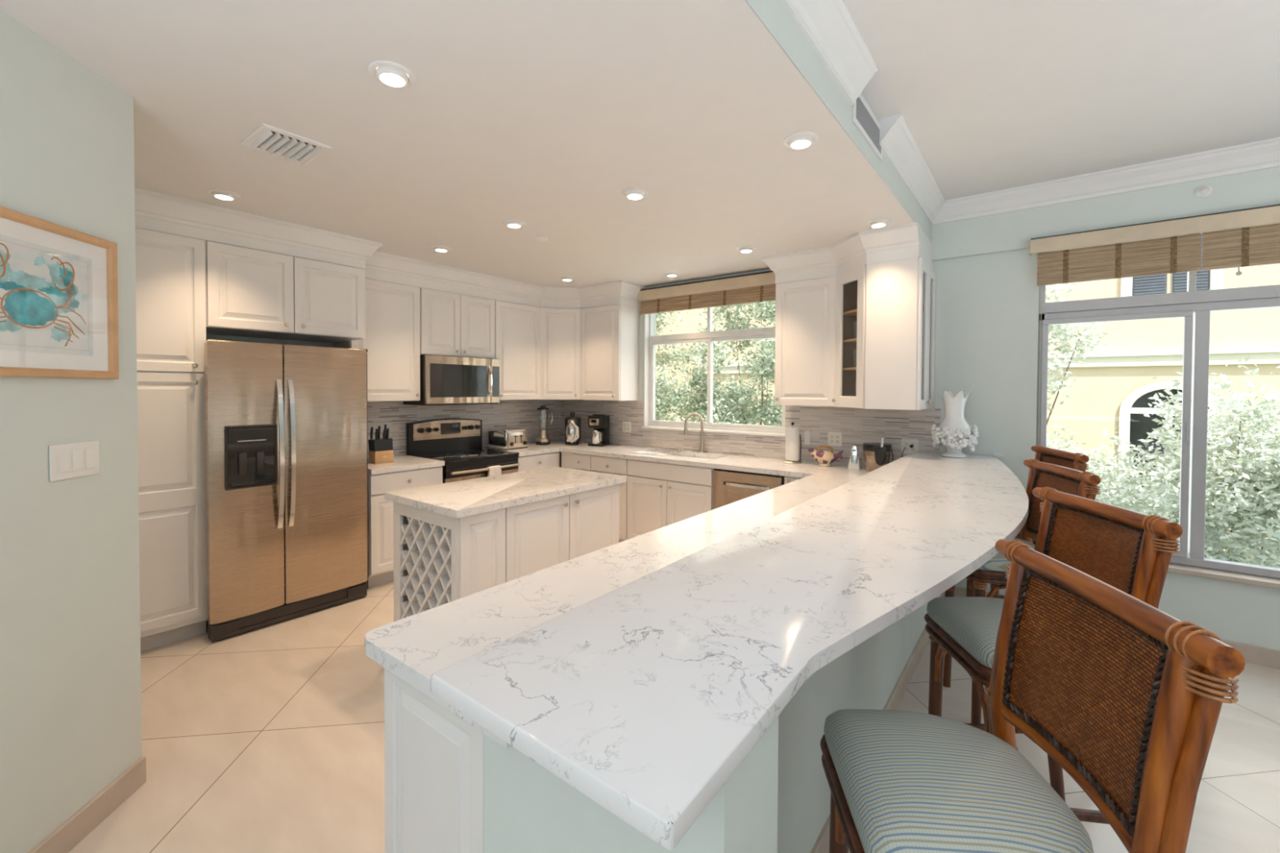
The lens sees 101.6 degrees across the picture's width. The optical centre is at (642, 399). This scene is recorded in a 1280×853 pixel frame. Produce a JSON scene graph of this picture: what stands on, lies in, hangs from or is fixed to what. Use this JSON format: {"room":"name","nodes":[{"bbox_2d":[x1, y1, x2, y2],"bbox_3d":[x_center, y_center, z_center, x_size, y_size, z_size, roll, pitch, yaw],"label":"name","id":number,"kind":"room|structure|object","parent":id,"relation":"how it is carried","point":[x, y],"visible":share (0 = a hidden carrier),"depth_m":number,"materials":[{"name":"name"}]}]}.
{"room":"kitchen","nodes":[
{"label":"kitchen","id":0,"kind":"room"},
{"bbox_2d":[0,8,142,852],"bbox_3d":[-2.110,0.199,0.154,0.947,2.600,3.730,1,1,15],"label":"wall","id":1,"kind":"structure","parent":0,"point":[70,674],"depth_m":1.69,"materials":[{"name":"green paint"}]},
{"bbox_2d":[0,205,119,378],"bbox_3d":[-1.846,-0.311,1.577,0.022,0.484,0.580,0,1,-7],"label":"framed picture","id":2,"kind":"object","parent":1,"relation":"attached to","point":[59,300],"visible":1,"depth_m":1.65,"materials":[{"name":"paper"}]},
{"bbox_2d":[48,440,99,481],"bbox_3d":[-1.875,0.199,1.727,0.010,0.116,0.172,0,1,-7],"label":"light switch","id":3,"kind":"object","parent":1,"relation":"attached to","point":[74,460],"visible":1,"depth_m":1.72,"materials":[{"name":"white plastic"}]},
{"bbox_2d":[27,755,146,852],"bbox_3d":[-2.026,1.450,0.125,0.777,0.100,3.688,1,1,15],"label":"baseboard","id":4,"kind":"structure","parent":1,"relation":"attached to","point":[73,831],"depth_m":1.79,"materials":[{"name":"stone"}]},
{"bbox_2d":[206,333,561,467],"bbox_3d":[-2.331,0.114,4.684,0.200,2.600,4.185,1,1,38],"label":"wall","id":5,"kind":"structure","parent":0,"point":[228,338],"depth_m":3.91,"materials":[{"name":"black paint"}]},
{"bbox_2d":[204,240,365,342],"bbox_3d":[-2.562,-0.712,3.676,0.618,0.517,0.927,1,1,38],"label":"upper cabinet","id":6,"kind":"object","parent":5,"relation":"attached to","point":[250,292],"visible":1,"depth_m":3.46,"materials":[{"name":"white paint"}]},
{"bbox_2d":[134,187,382,269],"bbox_3d":[-2.533,-1.065,3.391,0.320,0.196,1.521,1,1,38],"label":"trim","id":7,"kind":"structure","parent":6,"relation":"attached to","point":[153,211],"depth_m":3.27,"materials":[{"name":"paint"}]},
{"bbox_2d":[333,278,420,401],"bbox_3d":[-2.209,-0.481,4.366,0.353,0.980,0.571,1,1,38],"label":"upper cabinet","id":8,"kind":"object","parent":5,"relation":"attached to","point":[392,341],"visible":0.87,"depth_m":4.30,"materials":[{"name":"white paint"}]},
{"bbox_2d":[419,287,494,358],"bbox_3d":[-1.797,-0.691,4.897,0.353,0.577,0.769,1,1,38],"label":"upper cabinet","id":9,"kind":"object","parent":5,"relation":"attached to","point":[452,324],"visible":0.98,"depth_m":4.77,"materials":[{"name":"white paint"}]},
{"bbox_2d":[403,354,499,405],"bbox_3d":[-1.763,-0.179,4.882,0.431,0.440,0.762,1,1,38],"label":"microwave","id":10,"kind":"object","parent":9,"relation":"attached to","point":[444,380],"visible":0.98,"depth_m":4.71,"materials":[{"name":"silver metal"}]},
{"bbox_2d":[364,251,646,308],"bbox_3d":[-1.284,-1.083,5.033,2.736,0.208,0.857,0,1,-30],"label":"trim","id":11,"kind":"structure","parent":5,"relation":"attached to","point":[380,266],"depth_m":5.05,"materials":[{"name":"paint"}]},
{"bbox_2d":[494,300,540,399],"bbox_3d":[-1.385,-0.495,5.439,0.353,0.984,0.581,1,1,38],"label":"upper cabinet","id":12,"kind":"object","parent":5,"relation":"attached to","point":[517,326],"visible":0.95,"depth_m":5.33,"materials":[{"name":"white paint"}]},
{"bbox_2d":[539,307,579,399],"bbox_3d":[-0.919,-0.499,5.813,0.431,0.986,0.478,0,1,-8],"label":"upper cabinet","id":13,"kind":"object","parent":5,"relation":"attached to","point":[559,327],"visible":0.98,"depth_m":5.61,"materials":[{"name":"white paint"}]},
{"bbox_2d":[0,0,914,287],"bbox_3d":[-1.742,-1.387,2.192,4.125,0.500,7.785,1,1,38],"label":"ceiling","id":14,"kind":"structure","parent":0,"point":[540,114],"depth_m":2.14,"materials":[{"name":"paint"}]},
{"bbox_2d":[206,188,240,200],"bbox_3d":[-2.345,-1.142,2.920,0.148,0.024,0.148,1,1,38],"label":"recessed light","id":15,"kind":"object","parent":14,"relation":"in","point":[219,193],"visible":1,"depth_m":2.89,"materials":[{"name":"white plastic"}]},
{"bbox_2d":[240,123,331,164],"bbox_3d":[-1.593,-1.129,2.330,0.290,0.020,0.260,1,1,38],"label":"ceiling vent","id":16,"kind":"object","parent":14,"relation":"in","point":[266,138],"visible":1,"depth_m":2.31,"materials":[{"name":"metal"}]},
{"bbox_2d":[368,60,415,87],"bbox_3d":[-0.864,-1.114,1.802,0.148,0.024,0.148,1,1,38],"label":"recessed light","id":17,"kind":"object","parent":14,"relation":"in","point":[393,74],"visible":1,"depth_m":1.78,"materials":[{"name":"paint"}]},
{"bbox_2d":[431,244,451,252],"bbox_3d":[-1.550,-1.158,4.012,0.148,0.024,0.148,1,1,38],"label":"recessed light","id":18,"kind":"object","parent":14,"relation":"in","point":[437,247],"visible":1,"depth_m":3.98,"materials":[{"name":"white plastic"}]},
{"bbox_2d":[502,218,525,227],"bbox_3d":[-0.839,-1.143,3.403,0.148,0.024,0.148,1,1,38],"label":"recessed light","id":19,"kind":"object","parent":14,"relation":"in","point":[510,223],"visible":1,"depth_m":3.37,"materials":[{"name":"white plastic"}]},
{"bbox_2d":[621,187,648,199],"bbox_3d":[-0.044,-1.130,2.880,0.148,0.024,0.148,1,1,38],"label":"recessed light","id":20,"kind":"object","parent":14,"relation":"in","point":[633,193],"visible":1,"depth_m":2.85,"materials":[{"name":"white plastic"}]},
{"bbox_2d":[736,245,755,253],"bbox_3d":[0.792,-1.146,3.991,0.148,0.024,0.148,1,1,38],"label":"recessed light","id":21,"kind":"object","parent":14,"relation":"in","point":[746,249],"visible":1,"depth_m":3.96,"materials":[{"name":"white plastic"}]},
{"bbox_2d":[782,131,818,149],"bbox_3d":[0.684,-1.115,2.258,0.148,0.024,0.148,1,1,38],"label":"recessed light","id":22,"kind":"object","parent":14,"relation":"in","point":[801,140],"visible":1,"depth_m":2.23,"materials":[{"name":"white plastic"}]},
{"bbox_2d":[866,218,891,227],"bbox_3d":[1.517,-1.131,3.358,0.148,0.024,0.148,1,1,38],"label":"recessed light","id":23,"kind":"object","parent":14,"relation":"in","point":[878,223],"visible":1,"depth_m":3.33,"materials":[{"name":"white plastic"}]},
{"bbox_2d":[68,580,1279,852],"bbox_3d":[0.018,1.596,0.883,8.600,0.200,7.785,1,1,38],"label":"floor","id":24,"kind":"structure","parent":0,"point":[268,739],"depth_m":2.20,"materials":[{"name":"tile"}]},
{"bbox_2d":[134,227,207,651],"bbox_3d":[-3.001,0.239,3.128,0.618,2.402,0.496,1,1,38],"label":"pantry cabinet","id":25,"kind":"object","parent":24,"relation":"on","point":[171,268],"visible":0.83,"depth_m":3.02,"materials":[{"name":"white paint"}]},
{"bbox_2d":[204,339,368,642],"bbox_3d":[-2.507,0.533,3.622,0.768,1.800,0.943,1,1,38],"label":"refrigerator","id":26,"kind":"object","parent":24,"relation":"on","point":[286,425],"visible":1,"depth_m":3.34,"materials":[{"name":"grey metal"}]},
{"bbox_2d":[368,466,442,587],"bbox_3d":[-2.086,0.985,4.312,0.648,0.874,0.596,1,1,38],"label":"base cabinet","id":27,"kind":"object","parent":24,"relation":"on","point":[380,510],"visible":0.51,"depth_m":3.99,"materials":[{"name":"white paint"}]},
{"bbox_2d":[367,454,444,474],"bbox_3d":[-2.087,0.527,4.308,0.643,0.038,0.601,1,1,38],"label":"countertop","id":28,"kind":"structure","parent":27,"relation":"on","point":[401,463],"depth_m":4.17,"materials":[{"name":"stone"}]},
{"bbox_2d":[368,438,393,463],"bbox_3d":[-2.126,0.414,4.238,0.118,0.190,0.150,1,1,38],"label":"knife block","id":29,"kind":"object","parent":28,"relation":"on","point":[380,451],"visible":1,"depth_m":4.20,"materials":[{"name":"brown wood"}]},
{"bbox_2d":[384,667,483,852],"bbox_3d":[0.482,1.034,2.394,0.435,0.874,3.160,1,1,38],"label":"base cabinet","id":30,"kind":"object","parent":24,"relation":"on","point":[433,758],"visible":0.02,"depth_m":1.12,"materials":[{"name":"white paint"}]},
{"bbox_2d":[364,440,869,749],"bbox_3d":[-0.609,0.548,3.600,3.847,0.038,3.798,1,1,38],"label":"countertop","id":31,"kind":"structure","parent":30,"relation":"on","point":[413,648],"depth_m":1.67,"materials":[{"name":"stone"}]},
{"bbox_2d":[487,427,527,449],"bbox_3d":[-1.376,0.393,5.352,0.340,0.198,0.280,1,1,38],"label":"toaster","id":32,"kind":"object","parent":31,"relation":"on","point":[502,438],"visible":1,"depth_m":5.25,"materials":[{"name":"metal"}]},
{"bbox_2d":[535,405,551,444],"bbox_3d":[-1.090,0.277,5.709,0.160,0.420,0.163,1,1,19],"label":"blender","id":33,"kind":"object","parent":31,"relation":"on","point":[543,438],"visible":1,"depth_m":5.67,"materials":[{"name":"black plastic"}]},
{"bbox_2d":[537,409,551,430],"bbox_3d":[-1.077,0.215,5.708,0.160,0.225,0.132,0,1,9],"label":"jar","id":34,"kind":"object","parent":33,"relation":"on","point":[537,410],"depth_m":5.72,"materials":[{"name":"clear glass"}]},
{"bbox_2d":[564,412,581,444],"bbox_3d":[-0.763,0.311,5.734,0.178,0.355,0.225,0,1,6],"label":"coffee maker","id":35,"kind":"object","parent":31,"relation":"on","point":[572,423],"visible":1,"depth_m":5.67,"materials":[{"name":"black plastic"}]},
{"bbox_2d":[587,413,620,446],"bbox_3d":[-0.417,0.321,5.613,0.288,0.342,0.230,1,1,21],"label":"coffee maker","id":36,"kind":"object","parent":31,"relation":"on","point":[600,423],"visible":1,"depth_m":5.55,"materials":[{"name":"black plastic"}]},
{"bbox_2d":[629,446,687,455],"bbox_3d":[0.143,0.482,5.024,0.400,0.039,0.430,1,1,38],"label":"rack","id":37,"kind":"object","parent":31,"relation":"on","point":[654,450],"visible":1,"depth_m":4.99,"materials":[{"name":"metal"}]},
{"bbox_2d":[684,413,705,453],"bbox_3d":[0.492,0.315,5.005,0.217,0.387,0.071,0,1,-16],"label":"faucet","id":38,"kind":"object","parent":31,"relation":"on","point":[701,446],"visible":1,"depth_m":5.00,"materials":[{"name":"silver metal"}]},
{"bbox_2d":[782,422,801,463],"bbox_3d":[1.253,0.354,4.365,0.156,0.339,0.155,1,1,38],"label":"paper towel holder","id":39,"kind":"object","parent":31,"relation":"on","point":[792,423],"visible":0.74,"depth_m":4.32,"materials":[{"name":"silver metal"}]},
{"bbox_2d":[785,426,799,461],"bbox_3d":[1.253,0.366,4.365,0.114,0.275,0.113,1,1,38],"label":"paper towel roll","id":40,"kind":"object","parent":39,"relation":"on","point":[792,435],"visible":1,"depth_m":4.32,"materials":[{"name":"white paper"}]},
{"bbox_2d":[808,445,843,466],"bbox_3d":[1.463,0.446,4.181,0.272,0.163,0.120,1,1,31],"label":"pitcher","id":41,"kind":"object","parent":31,"relation":"on","point":[824,458],"visible":1,"depth_m":4.14,"materials":[{"name":"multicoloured ceramic"}]},
{"bbox_2d":[848,445,860,469],"bbox_3d":[1.641,0.443,4.043,0.084,0.176,0.080,1,1,29],"label":"cordless phone","id":42,"kind":"object","parent":31,"relation":"on","point":[854,462],"visible":1,"depth_m":4.02,"materials":[{"name":"white plastic"}]},
{"bbox_2d":[862,442,893,471],"bbox_3d":[1.761,0.431,3.908,0.217,0.207,0.209,1,1,38],"label":"ice bucket","id":43,"kind":"object","parent":31,"relation":"on","point":[875,456],"visible":0.88,"depth_m":3.84,"materials":[{"name":"silver metal"}]},
{"bbox_2d":[406,417,519,483],"bbox_3d":[-1.641,0.788,4.838,0.698,1.213,0.765,1,1,38],"label":"stove","id":44,"kind":"object","parent":24,"relation":"on","point":[455,442],"visible":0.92,"depth_m":4.83,"materials":[{"name":"black metal"}]},
{"bbox_2d":[410,448,519,462],"bbox_3d":[-1.635,0.508,4.829,0.580,0.023,0.765,1,1,38],"label":"cooktop","id":45,"kind":"object","parent":44,"relation":"in","point":[448,455],"depth_m":4.78,"materials":[{"name":"black glass"}]},
{"bbox_2d":[485,465,501,476],"bbox_3d":[-1.343,0.727,4.691,0.070,0.270,0.125,1,1,38],"label":"dish towel","id":46,"kind":"object","parent":44,"relation":"hanging from","point":[493,470],"visible":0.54,"depth_m":4.67,"materials":[{"name":"fabric"}]},
{"bbox_2d":[393,483,619,622],"bbox_3d":[-0.789,1.010,3.301,0.677,0.874,1.250,1,1,38],"label":"kitchen island","id":47,"kind":"object","parent":24,"relation":"on","point":[439,559],"visible":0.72,"depth_m":2.92,"materials":[{"name":"white paint"}]},
{"bbox_2d":[384,466,626,518],"bbox_3d":[-0.804,0.552,3.322,0.735,0.038,1.325,1,1,38],"label":"island countertop","id":48,"kind":"structure","parent":47,"relation":"on","point":[464,498],"depth_m":3.10,"materials":[{"name":"stone"}]},
{"bbox_2d":[517,451,559,471],"bbox_3d":[-1.257,0.970,5.391,0.648,0.874,0.563,1,1,38],"label":"drawer","id":49,"kind":"object","parent":24,"relation":"on","point":[538,461],"visible":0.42,"depth_m":5.18,"materials":[{"name":"white paint"}]},
{"bbox_2d":[561,452,592,471],"bbox_3d":[-0.509,0.971,5.518,0.435,0.874,0.643,1,1,38],"label":"drawer","id":50,"kind":"object","parent":24,"relation":"on","point":[569,460],"visible":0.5,"depth_m":5.27,"materials":[{"name":"white paint"}]},
{"bbox_2d":[591,455,628,542],"bbox_3d":[-0.153,0.978,5.245,0.458,0.874,0.643,1,1,38],"label":"base cabinet","id":51,"kind":"object","parent":24,"relation":"on","point":[603,464],"visible":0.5,"depth_m":4.93,"materials":[{"name":"white paint"}]},
{"bbox_2d":[626,453,714,539],"bbox_3d":[0.389,0.988,4.828,0.906,0.874,0.643,1,1,38],"label":"base cabinet","id":52,"kind":"object","parent":24,"relation":"on","point":[660,495],"visible":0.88,"depth_m":4.62,"materials":[{"name":"white paint"}]},
{"bbox_2d":[712,468,784,509],"bbox_3d":[0.980,1.002,4.342,0.606,0.870,0.624,1,1,38],"label":"dishwasher","id":53,"kind":"object","parent":24,"relation":"on","point":[730,486],"visible":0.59,"depth_m":4.16,"materials":[{"name":"silver metal"}]},
{"bbox_2d":[942,458,1101,723],"bbox_3d":[1.745,0.889,2.463,0.515,1.178,0.531,0,1,11],"label":"bar stool","id":54,"kind":"object","parent":24,"relation":"on","point":[1041,474],"visible":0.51,"depth_m":2.35,"materials":[{"name":"wood"}]},
{"bbox_2d":[977,537,1035,572],"bbox_3d":[1.691,0.708,2.470,0.386,0.090,0.425,0,1,11],"label":"seat cushion","id":55,"kind":"object","parent":54,"relation":"on","point":[997,563],"depth_m":2.30,"materials":[{"name":"fabric"}]},
{"bbox_2d":[966,444,1088,599],"bbox_3d":[2.289,0.879,3.152,0.515,1.178,0.531,1,1,12],"label":"bar stool","id":56,"kind":"object","parent":24,"relation":"on","point":[1077,461],"visible":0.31,"depth_m":3.06,"materials":[{"name":"wood"}]},
{"bbox_2d":[820,538,1245,852],"bbox_3d":[0.637,0.910,0.995,0.515,1.178,0.531,0,1,7],"label":"bar stool","id":57,"kind":"object","parent":24,"relation":"on","point":[1126,695],"visible":1,"depth_m":0.91,"materials":[{"name":"fabric"}]},
{"bbox_2d":[823,709,1093,852],"bbox_3d":[0.582,0.730,0.998,0.386,0.090,0.425,0,1,7],"label":"seat cushion","id":58,"kind":"object","parent":57,"relation":"on","point":[903,781],"depth_m":0.94,"materials":[{"name":"fabric"}]},
{"bbox_2d":[924,487,1182,824],"bbox_3d":[1.234,0.901,1.656,0.515,1.178,0.531,0,1,4],"label":"bar stool","id":59,"kind":"object","parent":24,"relation":"on","point":[1131,552],"visible":0.53,"depth_m":1.62,"materials":[{"name":"wicker"}]},
{"bbox_2d":[926,596,1004,669],"bbox_3d":[1.178,0.720,1.657,0.386,0.090,0.425,0,1,4],"label":"seat cushion","id":60,"kind":"object","parent":59,"relation":"on","point":[970,625],"depth_m":1.65,"materials":[{"name":"fabric"}]},
{"bbox_2d":[483,594,941,852],"bbox_3d":[1.052,0.957,2.349,0.519,1.034,3.785,1,1,38],"label":"wall","id":61,"kind":"structure","parent":0,"point":[777,799],"depth_m":0.95,"materials":[{"name":"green paint"}]},
{"bbox_2d":[430,451,1028,850],"bbox_3d":[1.145,0.428,2.162,0.723,0.030,3.940,1,1,38],"label":"countertop","id":62,"kind":"structure","parent":61,"relation":"on","point":[645,696],"depth_m":0.95,"materials":[{"name":"stone"}]},
{"bbox_2d":[930,390,978,457],"bbox_3d":[2.151,0.163,3.597,0.282,0.456,0.262,1,1,38],"label":"vase","id":63,"kind":"object","parent":62,"relation":"on","point":[953,432],"visible":1,"depth_m":3.54,"materials":[{"name":"white ceramic"}]},
{"bbox_2d":[810,591,944,852],"bbox_3d":[1.138,1.424,2.400,0.014,0.100,3.610,1,1,38],"label":"baseboard","id":64,"kind":"structure","parent":61,"relation":"attached to","point":[821,845],"depth_m":2.55,"materials":[{"name":"wood"}]},
{"bbox_2d":[745,0,931,241],"bbox_3d":[-0.107,-1.238,0.937,0.003,0.265,7.385,1,1,38],"label":"wall","id":65,"kind":"structure","parent":0,"point":[774,15],"depth_m":1.98,"materials":[{"name":"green paint"}]},
{"bbox_2d":[781,0,878,105],"bbox_3d":[-0.687,-1.296,0.092,0.105,0.125,5.340,1,1,38],"label":"trim","id":66,"kind":"structure","parent":65,"relation":"attached to","point":[828,26],"depth_m":1.92,"materials":[{"name":"paint"}]},
{"bbox_2d":[853,93,882,160],"bbox_3d":[1.061,-1.285,2.445,0.008,0.156,0.490,1,1,38],"label":"air vent","id":67,"kind":"object","parent":65,"relation":"in","point":[864,118],"visible":0.8,"depth_m":2.42,"materials":[{"name":"metal"}]},
{"bbox_2d":[920,228,933,269],"bbox_3d":[1.965,-1.042,3.652,0.036,0.208,0.558,1,1,38],"label":"trim","id":68,"kind":"structure","parent":65,"relation":"attached to","point":[926,244],"depth_m":3.64,"materials":[{"name":"paint"}]},
{"bbox_2d":[638,166,1279,650],"bbox_3d":[2.325,0.020,3.848,8.600,2.865,0.235,1,1,38],"label":"wall","id":69,"kind":"structure","parent":0,"point":[986,337],"depth_m":3.55,"materials":[{"name":"green paint"}]},
{"bbox_2d":[579,303,639,400],"bbox_3d":[-0.372,-0.491,5.584,0.562,0.988,0.348,1,1,38],"label":"upper cabinet","id":70,"kind":"object","parent":69,"relation":"attached to","point":[609,334],"visible":1,"depth_m":5.44,"materials":[{"name":"white paint"}]},
{"bbox_2d":[622,421,631,432],"bbox_3d":[-0.175,0.292,5.654,0.115,0.116,0.008,1,1,38],"label":"outlet plate","id":71,"kind":"object","parent":69,"relation":"attached to","point":[626,425],"visible":1,"depth_m":5.65,"materials":[{"name":"white plastic"}]},
{"bbox_2d":[643,314,648,426],"bbox_3d":[0.040,-0.431,5.524,0.013,1.423,0.072,1,1,38],"label":"trim","id":72,"kind":"structure","parent":69,"relation":"attached to","point":[646,423],"depth_m":5.51,"materials":[{"name":"paint"}]},
{"bbox_2d":[367,399,940,466],"bbox_3d":[-0.168,0.277,4.056,4.000,0.491,2.550,1,1,38],"label":"backsplash","id":73,"kind":"structure","parent":69,"relation":"attached to","point":[858,426],"depth_m":4.75,"materials":[{"name":"tile"}]},
{"bbox_2d":[641,426,785,436],"bbox_3d":[0.641,0.299,5.061,1.580,0.021,0.090,1,1,38],"label":"trim","id":74,"kind":"structure","parent":73,"relation":"attached to","point":[642,427],"depth_m":4.96,"materials":[{"name":"paint"}]},
{"bbox_2d":[640,284,775,315],"bbox_3d":[0.594,-0.957,4.997,1.555,0.150,0.031,1,1,38],"label":"shade","id":75,"kind":"object","parent":69,"relation":"attached to","point":[739,294],"depth_m":4.96,"materials":[{"name":"brown wood"}]},
{"bbox_2d":[648,306,785,433],"bbox_3d":[0.689,-0.420,5.102,1.555,1.423,0.070,1,1,38],"label":"window","id":76,"kind":"structure","parent":69,"relation":"in","point":[710,336],"depth_m":5.11,"materials":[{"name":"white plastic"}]},
{"bbox_2d":[637,271,775,407],"bbox_3d":[0.595,-0.527,5.017,1.585,1.231,0.073,1,1,38],"label":"window blind","id":77,"kind":"object","parent":76,"relation":"attached to","point":[755,287],"visible":0.84,"depth_m":4.96,"materials":[{"name":"brown wood"}]},
{"bbox_2d":[774,276,835,406],"bbox_3d":[1.367,-0.453,4.245,0.492,0.997,0.353,1,1,38],"label":"upper cabinet","id":78,"kind":"object","parent":69,"relation":"attached to","point":[805,348],"visible":0.95,"depth_m":4.12,"materials":[{"name":"white paint"}]},
{"bbox_2d":[827,431,842,446],"bbox_3d":[1.584,0.323,4.303,0.115,0.116,0.008,1,1,38],"label":"outlet plate","id":79,"kind":"object","parent":69,"relation":"attached to","point":[834,438],"visible":1,"depth_m":4.30,"materials":[{"name":"white plastic"}]},
{"bbox_2d":[761,222,920,284],"bbox_3d":[1.459,-1.050,3.944,0.428,0.208,1.323,0,1,-36],"label":"trim","id":80,"kind":"structure","parent":69,"relation":"attached to","point":[900,242],"depth_m":3.74,"materials":[{"name":"paint"}]},
{"bbox_2d":[831,265,866,408],"bbox_3d":[1.625,-0.443,3.815,0.308,0.999,0.402,0,1,-11],"label":"upper cabinet","id":81,"kind":"object","parent":69,"relation":"attached to","point":[850,286],"visible":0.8,"depth_m":3.92,"materials":[{"name":"white paint"}]},
{"bbox_2d":[843,309,857,315],"bbox_3d":[1.651,-0.651,3.817,0.218,0.015,0.375,0,1,-11],"label":"shelf","id":82,"kind":"object","parent":81,"relation":"attached to","point":[846,313],"depth_m":3.91,"materials":[{"name":"brown wood"}]},
{"bbox_2d":[864,257,936,410],"bbox_3d":[1.863,-0.438,3.728,0.370,1.000,0.578,1,1,38],"label":"upper cabinet","id":83,"kind":"object","parent":69,"relation":"attached to","point":[900,322],"visible":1,"depth_m":3.52,"materials":[{"name":"white paint"}]},
{"bbox_2d":[901,438,918,453],"bbox_3d":[2.028,0.354,3.962,0.115,0.116,0.008,1,1,38],"label":"outlet plate","id":84,"kind":"object","parent":69,"relation":"attached to","point":[905,442],"visible":0.97,"depth_m":3.96,"materials":[{"name":"white plastic"}]},
{"bbox_2d":[878,113,1279,224],"bbox_3d":[3.342,-1.310,1.915,4.273,0.125,1.560,1,1,38],"label":"trim","id":85,"kind":"structure","parent":69,"relation":"attached to","point":[898,144],"depth_m":3.12,"materials":[{"name":"paint"}]},
{"bbox_2d":[954,586,1279,670],"bbox_3d":[3.872,1.434,2.568,4.145,0.100,0.014,1,1,38],"label":"baseboard","id":86,"kind":"structure","parent":69,"relation":"attached to","point":[1258,655],"depth_m":2.91,"materials":[{"name":"wood"}]},
{"bbox_2d":[1035,222,1279,579],"bbox_3d":[3.273,-0.017,3.111,1.470,2.025,0.108,1,1,38],"label":"window","id":87,"kind":"structure","parent":69,"relation":"in","point":[1199,304],"depth_m":3.10,"materials":[{"name":"paint"}]},
{"bbox_2d":[1036,232,1200,285],"bbox_3d":[2.898,-0.856,3.215,0.746,0.215,0.031,1,1,38],"label":"shade","id":88,"kind":"object","parent":87,"relation":"attached to","point":[1182,253],"depth_m":3.19,"materials":[{"name":"brown wood"}]},
{"bbox_2d":[1029,204,1279,444],"bbox_3d":[3.187,-0.329,2.990,1.578,1.443,0.063,1,1,38],"label":"window blind","id":89,"kind":"object","parent":87,"relation":"attached to","point":[1260,245],"visible":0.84,"depth_m":3.07,"materials":[{"name":"brown wood"}]},
{"bbox_2d":[1201,222,1279,271],"bbox_3d":[3.504,-0.843,2.746,0.774,0.217,0.031,1,1,38],"label":"shade","id":90,"kind":"object","parent":87,"relation":"attached to","point":[1260,245],"depth_m":2.89,"materials":[{"name":"brown wood"}]},
{"bbox_2d":[1195,184,1212,196],"bbox_3d":[3.209,-1.199,2.982,0.068,0.068,0.033,1,1,38],"label":"sprinkler head","id":91,"kind":"object","parent":69,"relation":"attached to","point":[1204,190],"visible":1,"depth_m":2.98},
{"bbox_2d":[1167,563,1279,589],"bbox_3d":[3.226,1.006,3.075,1.510,0.030,0.105,1,1,38],"label":"trim","id":92,"kind":"structure","parent":69,"relation":"attached to","point":[1175,568],"depth_m":2.97,"materials":[{"name":"wood"}]},
{"bbox_2d":[844,0,1279,199],"bbox_3d":[1.668,-1.457,-0.430,4.475,0.240,7.785,1,1,38],"label":"ceiling","id":93,"kind":"structure","parent":0,"point":[993,95],"depth_m":2.25,"materials":[{"name":"paint"}]},
{"label":"outside","id":94,"kind":"structure","parent":0,"visible":0},
{"bbox_3d":[11.195,4.507,19.611,38.000,0.200,35.365,1,1,38],"label":"ground","id":95,"kind":"structure","parent":94,"visible":0},
{"bbox_2d":[655,308,696,422],"bbox_3d":[-1.502,0.012,10.456,3.880,9.000,3.650,1,1,38],"label":"building wing","id":96,"kind":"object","parent":95,"relation":"on","point":[686,326],"visible":0.02,"depth_m":10.28,"materials":[{"name":"yellow paint"}]},
{"bbox_2d":[655,309,738,422],"bbox_3d":[0.441,1.403,8.511,2.188,6.334,2.173,1,1,33],"label":"tree","id":97,"kind":"object","parent":95,"relation":"on","point":[692,405],"visible":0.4,"depth_m":8.37,"materials":[{"name":"green plant"}]},
{"bbox_2d":[691,300,782,426],"bbox_3d":[1.816,1.267,7.340,2.322,6.652,1.840,1,1,17],"label":"tree","id":98,"kind":"object","parent":95,"relation":"on","point":[730,409],"visible":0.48,"depth_m":7.32,"materials":[{"name":"green plant"}]},
{"bbox_2d":[695,233,1279,558],"bbox_3d":[6.958,-1.071,17.239,34.000,11.000,6.160,1,1,38],"label":"apartment building","id":99,"kind":"structure","parent":95,"relation":"on","point":[1117,383],"depth_m":10.89,"materials":[{"name":"yellow paint"}]},
{"bbox_2d":[1132,273,1167,295],"bbox_3d":[10.489,-2.785,10.786,0.510,1.340,0.050,1,1,38],"label":"shutter","id":100,"kind":"object","parent":99,"relation":"hanging from","point":[1157,283],"depth_m":10.78,"materials":[{"name":"wood"}]},
{"bbox_2d":[1172,233,1208,293],"bbox_3d":[10.957,-2.776,10.427,0.510,1.340,0.050,1,1,38],"label":"window","id":101,"kind":"structure","parent":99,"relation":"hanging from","point":[1179,279],"depth_m":10.38,"materials":[{"name":"glass"}]},
{"bbox_2d":[1045,281,1115,425],"bbox_3d":[3.387,1.697,5.279,0.869,5.924,2.051,0,1,-21],"label":"tree","id":102,"kind":"object","parent":95,"relation":"on","point":[1070,335],"visible":0.27,"depth_m":4.61,"materials":[{"name":"green plant"}]},
{"bbox_2d":[1046,409,1279,567],"bbox_3d":[4.334,2.380,5.072,2.626,4.545,2.623,1,1,38],"label":"bush","id":103,"kind":"object","parent":95,"relation":"on","point":[1112,494],"visible":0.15,"depth_m":4.11,"materials":[{"name":"green plant"}]},
{"bbox_2d":[1115,355,1279,568],"bbox_3d":[5.323,2.153,3.794,2.756,5.046,2.593,0,1,7],"label":"tree","id":104,"kind":"object","parent":95,"relation":"on","point":[1264,451],"visible":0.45,"depth_m":4.03,"materials":[{"name":"green plant"}]},
{"bbox_2d":[1135,370,1279,561],"bbox_3d":[4.569,2.212,4.280,0.994,4.905,0.687,0,1,2],"label":"tree","id":105,"kind":"object","parent":95,"relation":"on","point":[1171,442],"visible":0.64,"depth_m":4.16,"materials":[{"name":"green plant"}]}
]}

